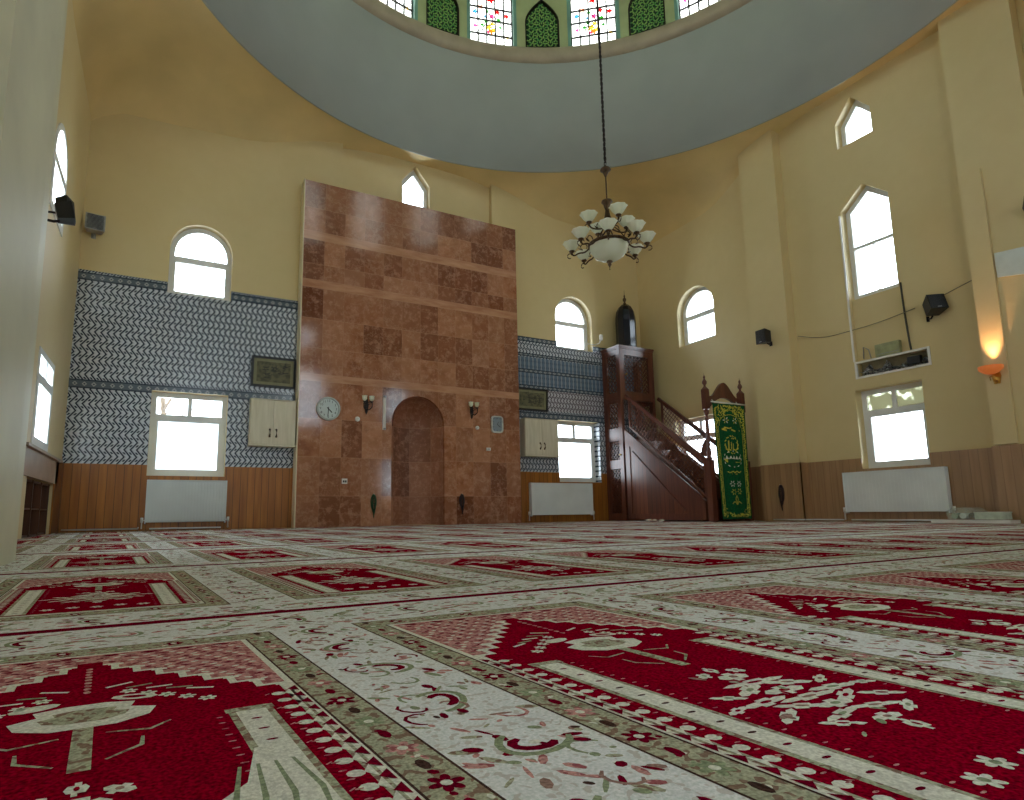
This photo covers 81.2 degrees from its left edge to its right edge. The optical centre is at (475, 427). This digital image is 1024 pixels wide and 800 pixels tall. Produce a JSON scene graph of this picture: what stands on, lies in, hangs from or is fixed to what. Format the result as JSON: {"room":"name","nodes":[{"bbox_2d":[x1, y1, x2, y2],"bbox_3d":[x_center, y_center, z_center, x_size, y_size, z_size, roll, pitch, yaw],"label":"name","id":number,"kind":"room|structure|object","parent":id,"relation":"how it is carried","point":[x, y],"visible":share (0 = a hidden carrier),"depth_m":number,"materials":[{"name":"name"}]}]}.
{"room":"mosque","nodes":[
{"label":"mosque","id":0,"kind":"room"},
{"bbox_2d":[17,0,90,538],"bbox_3d":[-3.321,-2.890,3.614,0.340,7.450,11.340,4,-9,-27],"label":"wall","id":1,"kind":"structure","parent":0,"point":[55,325],"depth_m":7.55,"materials":[{"name":"yellow paint"}]},
{"bbox_2d":[0,0,62,565],"bbox_3d":[-2.361,-2.955,2.830,0.640,7.162,0.860,4,-9,-27],"label":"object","id":2,"kind":"structure","parent":1,"relation":"attached to","point":[29,29],"depth_m":2.70,"materials":[{"name":"paint"}]},
{"bbox_2d":[9,0,67,562],"bbox_3d":[-2.618,-2.858,3.318,0.640,7.112,0.260,4,-9,-27],"label":"trim","id":3,"kind":"structure","parent":1,"relation":"attached to","point":[13,546],"depth_m":3.16,"materials":[{"name":"paint"}]},
{"bbox_2d":[30,346,54,451],"bbox_3d":[-4.955,-0.284,6.804,0.060,1.080,1.000,4,-9,-27],"label":"window","id":4,"kind":"structure","parent":1,"relation":"in","point":[41,419],"depth_m":6.83,"materials":[{"name":"glass"}]},
{"bbox_2d":[23,442,62,483],"bbox_3d":[-5.014,0.453,6.937,0.060,0.320,2.320,4,-9,-27],"label":"trim","id":5,"kind":"structure","parent":1,"relation":"attached to","point":[39,464],"depth_m":6.75,"materials":[{"name":"wood"}]},
{"bbox_2d":[49,463,62,533],"bbox_3d":[-5.595,0.930,7.963,0.020,0.955,0.580,4,-9,-27],"label":"trim","id":6,"kind":"structure","parent":1,"relation":"attached to","point":[56,491],"depth_m":7.92,"materials":[{"name":"brown wood"}]},
{"bbox_2d":[49,123,67,236],"bbox_3d":[-4.866,-2.956,6.948,0.060,1.150,0.920,4,-9,-27],"label":"window","id":7,"kind":"structure","parent":1,"relation":"in","point":[59,177],"depth_m":6.96,"materials":[{"name":"white glass"}]},
{"bbox_2d":[47,201,75,225],"bbox_3d":[-3.582,-1.795,4.905,0.501,0.195,0.160,5,-10,-33],"label":"loudspeaker","id":8,"kind":"object","parent":1,"relation":"attached to","point":[65,214],"visible":0.9,"depth_m":4.95,"materials":[{"name":"black plastic"}]},
{"bbox_2d":[48,195,74,213],"bbox_3d":[-4.349,-2.304,6.209,0.288,0.185,0.160,1,-8,-10],"label":"loudspeaker","id":9,"kind":"object","parent":1,"relation":"attached to","point":[63,198],"visible":0.37,"depth_m":6.16,"materials":[{"name":"black plastic"}]},
{"bbox_2d":[73,114,640,532],"bbox_3d":[-1.078,-1.832,11.287,11.460,7.450,0.340,4,-9,-27],"label":"wall","id":10,"kind":"structure","parent":0,"point":[153,182],"depth_m":9.92,"materials":[{"name":"yellow paint"}]},
{"bbox_2d":[85,212,105,238],"bbox_3d":[-5.586,-2.953,8.753,0.250,0.295,0.250,5,-10,-36],"label":"loudspeaker","id":11,"kind":"object","parent":10,"relation":"attached to","point":[94,223],"visible":1,"depth_m":8.68,"materials":[{"name":"grey plastic"}]},
{"bbox_2d":[86,213,103,229],"bbox_3d":[-5.523,-2.990,8.669,0.210,0.217,0.025,5,-10,-36],"label":"grille","id":12,"kind":"object","parent":11,"relation":"attached to","point":[93,221],"depth_m":8.66,"materials":[{"name":"black plastic"}]},
{"bbox_2d":[57,463,292,532],"bbox_3d":[-4.355,1.053,8.936,3.125,0.955,0.019,4,-9,-27],"label":"trim","id":13,"kind":"structure","parent":10,"relation":"attached to","point":[93,496],"depth_m":8.66,"materials":[{"name":"brown wood"}]},
{"bbox_2d":[62,269,297,467],"bbox_3d":[-4.379,-0.823,9.205,3.125,2.833,0.011,4,-9,-27],"label":"wall tiles","id":14,"kind":"structure","parent":10,"relation":"attached to","point":[132,338],"depth_m":9.02,"materials":[{"name":"blue tile"}]},
{"bbox_2d":[140,480,228,528],"bbox_3d":[-4.294,1.139,8.878,1.190,0.707,0.114,4,-9,-27],"label":"radiator","id":15,"kind":"object","parent":10,"relation":"attached to","point":[166,500],"visible":1,"depth_m":8.84,"materials":[{"name":"metal"}]},
{"bbox_2d":[147,480,226,481],"bbox_3d":[-4.295,0.796,8.921,1.080,0.016,0.090,4,-9,-27],"label":"grille","id":16,"kind":"object","parent":15,"relation":"attached to","point":[147,480],"depth_m":8.88,"materials":[{"name":"metal"}]},
{"bbox_2d":[147,392,226,476],"bbox_3d":[-4.442,0.124,9.231,1.060,1.280,0.084,4,-9,-27],"label":"window","id":17,"kind":"structure","parent":10,"relation":"in","point":[179,445],"depth_m":9.21,"materials":[{"name":"white plastic"}]},
{"bbox_2d":[167,229,231,300],"bbox_3d":[-4.435,-2.626,9.642,0.910,1.200,0.060,4,-9,-27],"label":"window","id":18,"kind":"structure","parent":10,"relation":"in","point":[173,260],"depth_m":9.63,"materials":[{"name":"white plastic"}]},
{"bbox_2d":[247,398,296,447],"bbox_3d":[-3.246,-0.065,9.546,0.710,0.750,0.236,4,-9,-27],"label":"upper cabinet","id":19,"kind":"object","parent":10,"relation":"attached to","point":[272,422],"visible":1,"depth_m":9.46,"materials":[{"name":"laminate"}]},
{"bbox_2d":[250,355,295,389],"bbox_3d":[-3.292,-0.898,9.739,0.695,0.500,0.060,4,-9,-27],"label":"framed picture","id":20,"kind":"object","parent":10,"relation":"attached to","point":[266,371],"visible":1,"depth_m":9.73,"materials":[{"name":"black plastic"}]},
{"bbox_2d":[256,361,290,383],"bbox_3d":[-3.292,-0.903,9.741,0.526,0.340,0.023,4,-9,-27],"label":"print","id":21,"kind":"object","parent":20,"relation":"attached to","point":[267,372],"depth_m":9.74},
{"bbox_2d":[291,178,305,527],"bbox_3d":[-2.936,-1.325,9.896,0.015,5.900,0.260,4,-9,-27],"label":"trim","id":22,"kind":"structure","parent":10,"relation":"attached to","point":[304,181],"depth_m":9.86,"materials":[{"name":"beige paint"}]},
{"bbox_2d":[402,170,426,207],"bbox_3d":[-1.238,-4.670,11.736,0.580,0.820,0.060,4,-9,-27],"label":"window","id":23,"kind":"structure","parent":10,"relation":"in","point":[412,174],"depth_m":11.79,"materials":[{"name":"white plastic"}]},
{"bbox_2d":[342,149,488,222],"bbox_3d":[-1.149,-4.721,11.744,3.200,1.400,0.260,4,-9,-27],"label":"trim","id":24,"kind":"structure","parent":10,"relation":"attached to","point":[370,173],"depth_m":11.66,"materials":[{"name":"yellow paint"}]},
{"bbox_2d":[519,387,547,411],"bbox_3d":[1.139,-0.563,12.015,0.760,0.450,0.062,4,-9,-27],"label":"framed picture","id":25,"kind":"object","parent":10,"relation":"attached to","point":[531,399],"visible":0.97,"depth_m":12.03,"materials":[{"name":"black plastic"}]},
{"bbox_2d":[519,391,543,406],"bbox_3d":[1.139,-0.573,12.016,0.590,0.301,0.024,4,-9,-27],"label":"print","id":26,"kind":"object","parent":25,"relation":"attached to","point":[526,398],"depth_m":12.01},
{"bbox_2d":[520,418,559,457],"bbox_3d":[1.284,0.212,11.882,0.800,0.750,0.236,4,-9,-27],"label":"upper cabinet","id":27,"kind":"object","parent":10,"relation":"attached to","point":[538,437],"visible":1,"depth_m":11.78,"materials":[{"name":"laminate"}]},
{"bbox_2d":[528,483,594,520],"bbox_3d":[1.734,1.491,11.993,1.610,0.742,0.108,4,-9,-27],"label":"radiator","id":28,"kind":"object","parent":10,"relation":"attached to","point":[544,498],"visible":1,"depth_m":11.94,"materials":[{"name":"metal"}]},
{"bbox_2d":[537,483,591,483],"bbox_3d":[1.735,1.131,12.036,1.500,0.016,0.090,4,-9,-27],"label":"grille","id":29,"kind":"object","parent":28,"relation":"attached to","point":[537,483],"depth_m":12.02,"materials":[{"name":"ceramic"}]},
{"bbox_2d":[555,299,587,350],"bbox_3d":[2.025,-2.216,13.006,0.960,1.180,0.060,4,-9,-27],"label":"window","id":30,"kind":"structure","parent":10,"relation":"in","point":[583,326],"depth_m":13.12,"materials":[{"name":"white plastic"}]},
{"bbox_2d":[558,421,595,481],"bbox_3d":[2.083,0.528,12.633,1.080,1.280,0.060,4,-9,-27],"label":"window","id":31,"kind":"structure","parent":10,"relation":"in","point":[572,439],"depth_m":12.72,"materials":[{"name":"white plastic"}]},
{"bbox_2d":[521,472,634,522],"bbox_3d":[2.280,1.444,12.361,3.440,0.985,0.019,4,-9,-27],"label":"trim","id":32,"kind":"structure","parent":10,"relation":"attached to","point":[600,493],"depth_m":12.04,"materials":[{"name":"brown wood"}]},
{"bbox_2d":[518,336,644,473],"bbox_3d":[2.261,-0.414,12.630,3.450,2.760,0.011,4,-9,-27],"label":"trim","id":33,"kind":"structure","parent":10,"relation":"attached to","point":[573,379],"depth_m":12.51,"materials":[{"name":"blue tile"}]},
{"bbox_2d":[585,334,602,344],"bbox_3d":[2.563,-1.905,12.876,0.330,0.194,0.234,4,-9,-27],"label":"security camera","id":34,"kind":"object","parent":10,"relation":"attached to","point":[600,335],"visible":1,"depth_m":12.86,"materials":[{"name":"white plastic"}]},
{"bbox_2d":[594,423,601,481],"bbox_3d":[2.614,0.542,12.772,0.010,1.280,0.180,4,-9,-27],"label":"trim","id":35,"kind":"structure","parent":10,"relation":"attached to","point":[596,425],"depth_m":12.76,"materials":[{"name":"blue tile"}]},
{"bbox_2d":[295,179,521,527],"bbox_3d":[-1.150,-1.165,10.997,4.180,5.910,0.590,4,-9,-27],"label":"wall","id":36,"kind":"structure","parent":0,"point":[415,307],"depth_m":10.76,"materials":[{"name":"red stone"}]},
{"bbox_2d":[316,397,339,420],"bbox_3d":[-2.425,-0.309,9.839,0.390,0.390,0.043,4,-9,-27],"label":"wall clock","id":37,"kind":"object","parent":36,"relation":"attached to","point":[327,408],"visible":1,"depth_m":9.84,"materials":[{"name":"white plastic"}]},
{"bbox_2d":[362,395,374,413],"bbox_3d":[-1.826,-0.399,10.108,0.224,0.340,0.149,4,-9,-27],"label":"wall sconce","id":38,"kind":"object","parent":36,"relation":"attached to","point":[364,397],"visible":1,"depth_m":10.11,"materials":[{"name":"metal"}]},
{"bbox_2d":[370,494,376,517],"bbox_3d":[-1.705,1.312,9.987,0.119,0.396,0.046,4,-9,-27],"label":"beads","id":39,"kind":"object","parent":36,"relation":"hanging from","point":[374,495],"visible":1,"depth_m":9.98},
{"bbox_2d":[382,396,385,429],"bbox_3d":[-1.566,-0.252,10.276,0.050,0.590,0.055,4,-9,-27],"label":"thermometer","id":40,"kind":"object","parent":36,"relation":"attached to","point":[384,397],"visible":1,"depth_m":10.26,"materials":[{"name":"grey plastic"}]},
{"bbox_2d":[459,494,464,513],"bbox_3d":[-0.241,1.376,10.746,0.119,0.366,0.046,4,-9,-27],"label":"beads","id":41,"kind":"object","parent":36,"relation":"hanging from","point":[461,495],"visible":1,"depth_m":10.73},
{"bbox_2d":[468,401,478,418],"bbox_3d":[-0.038,-0.329,11.036,0.224,0.340,0.149,4,-9,-27],"label":"wall sconce","id":42,"kind":"object","parent":36,"relation":"attached to","point":[471,402],"visible":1,"depth_m":11.03,"materials":[{"name":"metal"}]},
{"bbox_2d":[491,416,502,432],"bbox_3d":[0.410,-0.056,11.293,0.250,0.320,0.038,4,-9,-27],"label":"clock","id":43,"kind":"object","parent":36,"relation":"attached to","point":[496,421],"visible":1,"depth_m":11.29,"materials":[{"name":"plastic"}]},
{"bbox_2d":[72,0,971,248],"bbox_3d":[1.473,-5.409,6.764,10.820,0.950,11.160,4,-9,-27],"label":"ceiling","id":44,"kind":"structure","parent":0,"point":[174,62],"depth_m":9.68,"materials":[{"name":"beige paint"}]},
{"bbox_2d":[409,0,679,46],"bbox_3d":[1.402,-9.904,7.435,10.303,3.100,10.300,4,-9,-27],"label":"wall","id":45,"kind":"structure","parent":0,"point":[520,8],"depth_m":12.00,"materials":[{"name":"teal paint"}]},
{"bbox_2d":[386,0,412,17],"bbox_3d":[-1.597,-9.073,11.394,0.900,2.570,0.040,5,-10,-36],"label":"window","id":46,"kind":"structure","parent":45,"relation":"in","point":[394,1],"depth_m":11.39,"materials":[{"name":"glass"}]},
{"bbox_2d":[426,0,458,35],"bbox_3d":[-0.644,-8.261,11.765,0.716,1.134,0.092,3,-9,-25],"label":"decorative panel","id":47,"kind":"object","parent":45,"relation":"in","point":[443,15],"depth_m":11.77,"materials":[{"name":"green"}]},
{"bbox_2d":[470,0,512,45],"bbox_3d":[0.304,-8.972,12.260,0.900,2.570,0.040,1,-8,-13],"label":"window","id":48,"kind":"structure","parent":45,"relation":"in","point":[496,11],"depth_m":12.16,"materials":[{"name":"glass"}]},
{"bbox_2d":[525,0,559,47],"bbox_3d":[1.371,-8.222,12.210,0.716,1.134,0.092,-1,-8,-1],"label":"decorative panel","id":49,"kind":"object","parent":45,"relation":"in","point":[541,21],"depth_m":12.22,"materials":[{"name":"green"}]},
{"bbox_2d":[570,0,616,45],"bbox_3d":[2.396,-8.993,12.287,0.900,2.570,0.040,-2,-8,11],"label":"window","id":50,"kind":"structure","parent":45,"relation":"in","point":[601,18],"depth_m":12.18,"materials":[{"name":"glass"}]},
{"bbox_2d":[628,0,665,35],"bbox_3d":[3.394,-8.303,11.806,0.716,1.134,0.092,-4,-9,23],"label":"decorative panel","id":51,"kind":"object","parent":45,"relation":"in","point":[643,15],"depth_m":11.82,"materials":[{"name":"green"}]},
{"bbox_2d":[678,0,718,18],"bbox_3d":[4.316,-9.131,11.469,0.900,2.570,0.040,-6,-10,35],"label":"window","id":52,"kind":"structure","parent":45,"relation":"in","point":[697,1],"depth_m":11.46,"materials":[{"name":"glass"}]},
{"bbox_2d":[202,0,958,172],"bbox_3d":[1.435,-7.116,7.041,10.600,2.592,10.600,4,-9,-27],"label":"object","id":53,"kind":"structure","parent":0,"point":[721,70],"depth_m":11.13,"materials":[{"name":"grey paint"}]},
{"bbox_2d":[636,0,1023,521],"bbox_3d":[6.541,-2.286,8.701,0.353,7.450,11.340,4,-9,-27],"label":"wall","id":54,"kind":"structure","parent":0,"point":[908,153],"depth_m":9.63,"materials":[{"name":"yellow paint"}]},
{"bbox_2d":[683,287,715,345],"bbox_3d":[4.692,-2.318,12.365,0.085,1.180,0.950,4,-9,-27],"label":"window","id":55,"kind":"structure","parent":54,"relation":"in","point":[686,318],"depth_m":12.62,"materials":[{"name":"white plastic"}]},
{"bbox_2d":[681,416,717,477],"bbox_3d":[4.634,0.433,12.134,0.060,1.270,1.050,4,-9,-27],"label":"window","id":56,"kind":"structure","parent":54,"relation":"in","point":[700,420],"depth_m":12.24,"materials":[{"name":"white plastic"}]},
{"bbox_2d":[737,467,764,520],"bbox_3d":[4.513,1.352,11.822,0.019,0.965,3.010,4,-9,-27],"label":"trim","id":57,"kind":"structure","parent":54,"relation":"attached to","point":[756,480],"depth_m":10.73,"materials":[{"name":"brown wood"}]},
{"bbox_2d":[755,328,772,345],"bbox_3d":[5.062,-1.562,10.418,0.250,0.269,0.200,3,-9,-22],"label":"loudspeaker","id":58,"kind":"object","parent":54,"relation":"attached to","point":[763,336],"visible":1,"depth_m":10.36,"materials":[{"name":"black plastic"}]},
{"bbox_2d":[756,329,763,342],"bbox_3d":[4.951,-1.581,10.376,0.004,0.210,0.168,3,-9,-22],"label":"grille","id":59,"kind":"object","parent":58,"relation":"attached to","point":[760,333],"depth_m":10.37,"materials":[{"name":"black plastic"}]},
{"bbox_2d":[738,129,806,464],"bbox_3d":[5.255,-1.975,10.583,0.200,7.210,0.710,4,-9,-27],"label":"pillar","id":60,"kind":"structure","parent":54,"relation":"attached to","point":[776,367],"depth_m":10.51,"materials":[{"name":"yellow paint"}]},
{"bbox_2d":[778,485,784,510],"bbox_3d":[5.174,1.184,10.080,0.047,0.436,0.116,4,-9,-27],"label":"beads","id":61,"kind":"object","parent":54,"relation":"hanging from","point":[781,486],"visible":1,"depth_m":10.07},
{"bbox_2d":[760,462,812,521],"bbox_3d":[5.284,1.106,10.144,0.215,0.965,0.750,4,-9,-27],"label":"trim","id":62,"kind":"structure","parent":54,"relation":"attached to","point":[794,477],"depth_m":10.01,"materials":[{"name":"brown wood"}]},
{"bbox_2d":[773,519,843,519],"bbox_3d":[5.426,1.507,9.755,0.217,0.022,1.080,4,-9,-27],"label":"pipe","id":63,"kind":"object","parent":54,"relation":"attached to","point":[773,519],"visible":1,"depth_m":9.72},
{"bbox_2d":[838,216,854,361],"bbox_3d":[5.922,-2.225,9.515,0.019,2.430,0.025,4,-9,-27],"label":"cable trunking","id":64,"kind":"object","parent":54,"relation":"attached to","point":[839,217],"visible":1,"depth_m":9.51,"materials":[{"name":"white plastic"}]},
{"bbox_2d":[841,100,869,146],"bbox_3d":[6.226,-4.961,9.688,0.060,0.770,0.550,4,-9,-27],"label":"window","id":65,"kind":"structure","parent":54,"relation":"in","point":[844,133],"depth_m":9.81,"materials":[{"name":"white plastic"}]},
{"bbox_2d":[798,308,914,337],"bbox_3d":[5.947,-1.602,9.416,0.056,0.160,1.803,3,-9,-26],"label":"cable","id":66,"kind":"object","parent":54,"relation":"attached to","point":[913,308],"visible":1,"depth_m":9.33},
{"bbox_2d":[846,185,898,299],"bbox_3d":[6.248,-2.952,9.363,0.060,1.800,0.720,4,-9,-27],"label":"window","id":67,"kind":"structure","parent":54,"relation":"in","point":[853,249],"depth_m":9.53,"materials":[{"name":"white plastic"}]},
{"bbox_2d":[852,286,907,363],"bbox_3d":[6.202,-1.557,9.133,0.080,1.015,0.720,4,-9,-27],"label":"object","id":68,"kind":"structure","parent":54,"relation":"attached to","point":[874,308],"depth_m":9.15,"materials":[{"name":"yellow paint"}]},
{"bbox_2d":[854,346,931,378],"bbox_3d":[6.245,-0.946,8.907,0.164,0.270,1.040,4,-9,-27],"label":"shelf","id":69,"kind":"object","parent":54,"relation":"in","point":[916,361],"visible":0.98,"depth_m":8.85,"materials":[{"name":"metal"}]},
{"bbox_2d":[862,351,927,371],"bbox_3d":[6.365,-0.961,8.949,0.095,0.400,1.200,4,-9,-27],"label":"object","id":70,"kind":"structure","parent":54,"relation":"attached to","point":[898,360],"depth_m":8.98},
{"bbox_2d":[861,381,930,467],"bbox_3d":[6.321,-0.016,8.917,0.060,1.220,0.930,4,-9,-27],"label":"window","id":71,"kind":"structure","parent":54,"relation":"in","point":[886,403],"depth_m":9.00,"materials":[{"name":"white plastic"}]},
{"bbox_2d":[842,466,955,519],"bbox_3d":[6.087,0.979,8.671,0.108,0.727,1.500,4,-9,-27],"label":"radiator","id":72,"kind":"object","parent":54,"relation":"attached to","point":[927,489],"visible":0.98,"depth_m":8.57,"materials":[{"name":"metal"}]},
{"bbox_2d":[842,466,947,473],"bbox_3d":[6.075,0.626,8.716,0.090,0.016,1.390,4,-9,-27],"label":"grille","id":73,"kind":"object","parent":72,"relation":"attached to","point":[942,468],"depth_m":8.55,"materials":[{"name":"metal"}]},
{"bbox_2d":[808,448,999,521],"bbox_3d":[6.137,0.896,8.726,0.019,0.965,2.620,4,-9,-27],"label":"trim","id":74,"kind":"structure","parent":54,"relation":"attached to","point":[972,479],"depth_m":8.27,"materials":[{"name":"brown wood"}]},
{"bbox_2d":[899,282,911,349],"bbox_3d":[6.292,-1.633,8.725,0.026,1.031,0.068,4,-9,-27],"label":"pipe","id":75,"kind":"object","parent":54,"relation":"attached to","point":[900,283],"visible":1,"depth_m":8.72,"materials":[{"name":"metal"}]},
{"bbox_2d":[922,294,948,321],"bbox_3d":[6.403,-1.681,8.337,0.220,0.330,0.301,-2,-8,11],"label":"loudspeaker","id":76,"kind":"object","parent":54,"relation":"attached to","point":[933,304],"visible":1,"depth_m":8.26,"materials":[{"name":"black plastic"}]},
{"bbox_2d":[928,294,945,306],"bbox_3d":[6.381,-1.749,8.236,0.185,0.197,0.073,-2,-8,11],"label":"grille","id":77,"kind":"object","parent":76,"relation":"attached to","point":[934,300],"depth_m":8.24,"materials":[{"name":"black plastic"}]},
{"bbox_2d":[937,0,1023,445],"bbox_3d":[6.803,-2.410,7.633,0.200,7.210,0.770,4,-9,-27],"label":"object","id":78,"kind":"structure","parent":54,"relation":"attached to","point":[981,46],"depth_m":7.72,"materials":[{"name":"yellow paint"}]},
{"bbox_2d":[958,168,1019,444],"bbox_3d":[6.593,-1.588,7.680,0.040,3.620,0.240,4,-9,-27],"label":"pillar","id":79,"kind":"structure","parent":54,"relation":"attached to","point":[980,251],"depth_m":7.66,"materials":[{"name":"yellow paint"}]},
{"bbox_2d":[977,364,1003,383],"bbox_3d":[6.471,-0.663,7.480,0.260,0.215,0.250,4,-9,-27],"label":"wall lamp","id":80,"kind":"object","parent":54,"relation":"attached to","point":[994,370],"visible":1,"depth_m":7.46,"materials":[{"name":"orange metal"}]},
{"bbox_2d":[991,444,1023,523],"bbox_3d":[6.832,0.671,7.194,0.215,0.965,0.810,4,-9,-27],"label":"trim","id":81,"kind":"structure","parent":54,"relation":"attached to","point":[1008,460],"depth_m":7.38,"materials":[{"name":"brown wood"}]},
{"bbox_2d":[994,247,1023,277],"bbox_3d":[6.762,-2.056,7.417,0.029,0.410,0.460,4,-9,-27],"label":"blank sign","id":82,"kind":"object","parent":54,"relation":"attached to","point":[1008,262],"visible":1,"depth_m":7.49,"materials":[{"name":"white"}]},
{"bbox_3d":[1.517,1.125,5.904,11.460,0.148,11.940,4,-9,-27],"label":"floor","id":83,"kind":"structure","parent":0,"visible":0},
{"bbox_2d":[21,479,49,537],"bbox_3d":[-5.237,0.935,6.863,0.290,0.630,1.660,4,-9,-27],"label":"shoe shelf","id":84,"kind":"object","parent":83,"relation":"on","point":[37,493],"visible":0.43,"depth_m":7.13,"materials":[{"name":"brown wood"}]},
{"bbox_2d":[61,527,138,530],"bbox_3d":[-5.257,1.427,8.374,0.931,0.031,0.022,4,-9,-27],"label":"pipe","id":85,"kind":"object","parent":83,"relation":"on","point":[137,527],"visible":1,"depth_m":8.37,"materials":[{"name":"white metal"}]},
{"bbox_2d":[149,527,220,529],"bbox_3d":[-4.303,1.495,8.865,0.960,0.022,0.022,4,-9,-27],"label":"pipe","id":86,"kind":"object","parent":83,"relation":"on","point":[173,527],"visible":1,"depth_m":8.85,"materials":[{"name":"white metal"}]},
{"bbox_2d":[47,520,667,534],"bbox_3d":[-0.643,1.647,10.008,10.740,0.013,0.806,4,-9,-27],"label":"carpet","id":87,"kind":"object","parent":83,"relation":"on","point":[629,520],"visible":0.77,"depth_m":9.15,"materials":[{"name":"red carpet"}]},
{"bbox_2d":[22,520,708,538],"bbox_3d":[-0.112,1.498,8.997,10.740,0.013,1.482,4,-9,-27],"label":"carpet","id":88,"kind":"object","parent":83,"relation":"on","point":[668,521],"visible":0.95,"depth_m":8.03,"materials":[{"name":"red carpet"}]},
{"bbox_2d":[601,295,754,521],"bbox_3d":[3.825,-0.693,11.902,1.020,5.047,2.765,4,-9,-27],"label":"minbar","id":89,"kind":"object","parent":88,"relation":"on","point":[648,478],"visible":0.91,"depth_m":11.90,"materials":[{"name":"red wood"}]},
{"bbox_2d":[711,399,751,518],"bbox_3d":[4.462,0.543,10.422,0.860,2.088,0.147,4,-9,-27],"label":"banner","id":90,"kind":"object","parent":89,"relation":"hanging from","point":[729,420],"visible":1,"depth_m":10.37,"materials":[{"name":"green fabric"}]},
{"bbox_2d":[17,521,826,544],"bbox_3d":[0.575,1.306,7.689,10.740,0.013,1.482,4,-9,-27],"label":"carpet","id":91,"kind":"object","parent":83,"relation":"on","point":[442,530],"visible":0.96,"depth_m":6.66,"materials":[{"name":"red carpet"}]},
{"bbox_2d":[16,521,930,553],"bbox_3d":[1.261,1.113,6.380,10.740,0.013,1.482,4,-9,-27],"label":"carpet","id":92,"kind":"object","parent":83,"relation":"on","point":[207,543],"visible":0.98,"depth_m":5.24,"materials":[{"name":"red carpet"}]},
{"bbox_2d":[0,549,1023,799],"bbox_3d":[3.321,0.534,2.456,10.740,0.013,1.482,4,-9,-27],"label":"carpet","id":93,"kind":"object","parent":83,"relation":"on","point":[902,679],"visible":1,"depth_m":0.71,"materials":[{"name":"red carpet"}]},
{"bbox_2d":[0,527,1023,634],"bbox_3d":[2.634,0.727,3.764,10.740,0.013,1.482,4,-9,-27],"label":"carpet","id":94,"kind":"object","parent":83,"relation":"on","point":[43,601],"visible":1,"depth_m":2.12,"materials":[{"name":"red carpet"}]},
{"bbox_2d":[0,523,1023,573],"bbox_3d":[1.948,0.920,5.072,10.740,0.013,1.482,4,-9,-27],"label":"carpet","id":95,"kind":"object","parent":83,"relation":"on","point":[74,561],"visible":0.94,"depth_m":3.77,"materials":[{"name":"red carpet"}]},
{"bbox_2d":[931,519,1020,523],"bbox_3d":[6.317,1.192,7.558,0.260,0.041,0.840,4,-9,-27],"label":"tray","id":96,"kind":"object","parent":95,"relation":"on","point":[940,520],"visible":1,"depth_m":7.41,"materials":[{"name":"white plastic"}]},
{"bbox_2d":[951,513,974,518],"bbox_3d":[6.389,1.118,7.755,0.280,0.152,0.340,4,-9,-27],"label":"plastic box","id":97,"kind":"object","parent":96,"relation":"on","point":[954,515],"visible":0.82,"depth_m":7.70,"materials":[{"name":"white plastic"}]},
{"bbox_2d":[973,512,1012,519],"bbox_3d":[6.404,1.091,7.380,0.210,0.093,0.310,4,-9,-27],"label":"case","id":98,"kind":"object","parent":96,"relation":"on","point":[978,515],"visible":1,"depth_m":7.29,"materials":[{"name":"white plastic"}]},
{"bbox_2d":[851,519,939,520],"bbox_3d":[6.116,1.343,8.650,0.022,0.022,1.300,4,-9,-27],"label":"pipe","id":99,"kind":"object","parent":83,"relation":"on","point":[851,519],"visible":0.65,"depth_m":8.66,"materials":[{"name":"white metal"}]},
{"bbox_3d":[1.360,-13.568,7.953,10.800,4.500,10.800,4,-9,-27],"label":"ceiling","id":100,"kind":"structure","parent":0,"visible":0},
{"bbox_2d":[563,0,655,269],"bbox_3d":[1.319,-8.678,7.211,0.896,14.190,0.896,1,-8,-9],"label":"chandelier","id":101,"kind":"object","parent":100,"relation":"hanging from","point":[608,248],"visible":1,"depth_m":6.18,"materials":[{"name":"metal"}]},
{"label":"outside","id":102,"kind":"structure","parent":0,"visible":0},
{"bbox_2d":[160,235,224,413],"bbox_3d":[-7.366,-2.362,15.640,10.362,10.885,8.058,-6,-9,31],"label":"bare tree","id":103,"kind":"object","parent":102,"point":[164,405],"visible":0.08,"depth_m":14.75,"materials":[{"name":"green plant"}]},
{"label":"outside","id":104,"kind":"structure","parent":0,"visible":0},
{"bbox_2d":[157,282,221,417],"bbox_3d":[-14.063,-0.803,28.871,6.391,11.655,7.314,-4,-9,25],"label":"bare tree","id":105,"kind":"object","parent":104,"point":[180,282],"visible":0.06,"depth_m":28.56,"materials":[{"name":"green plant"}]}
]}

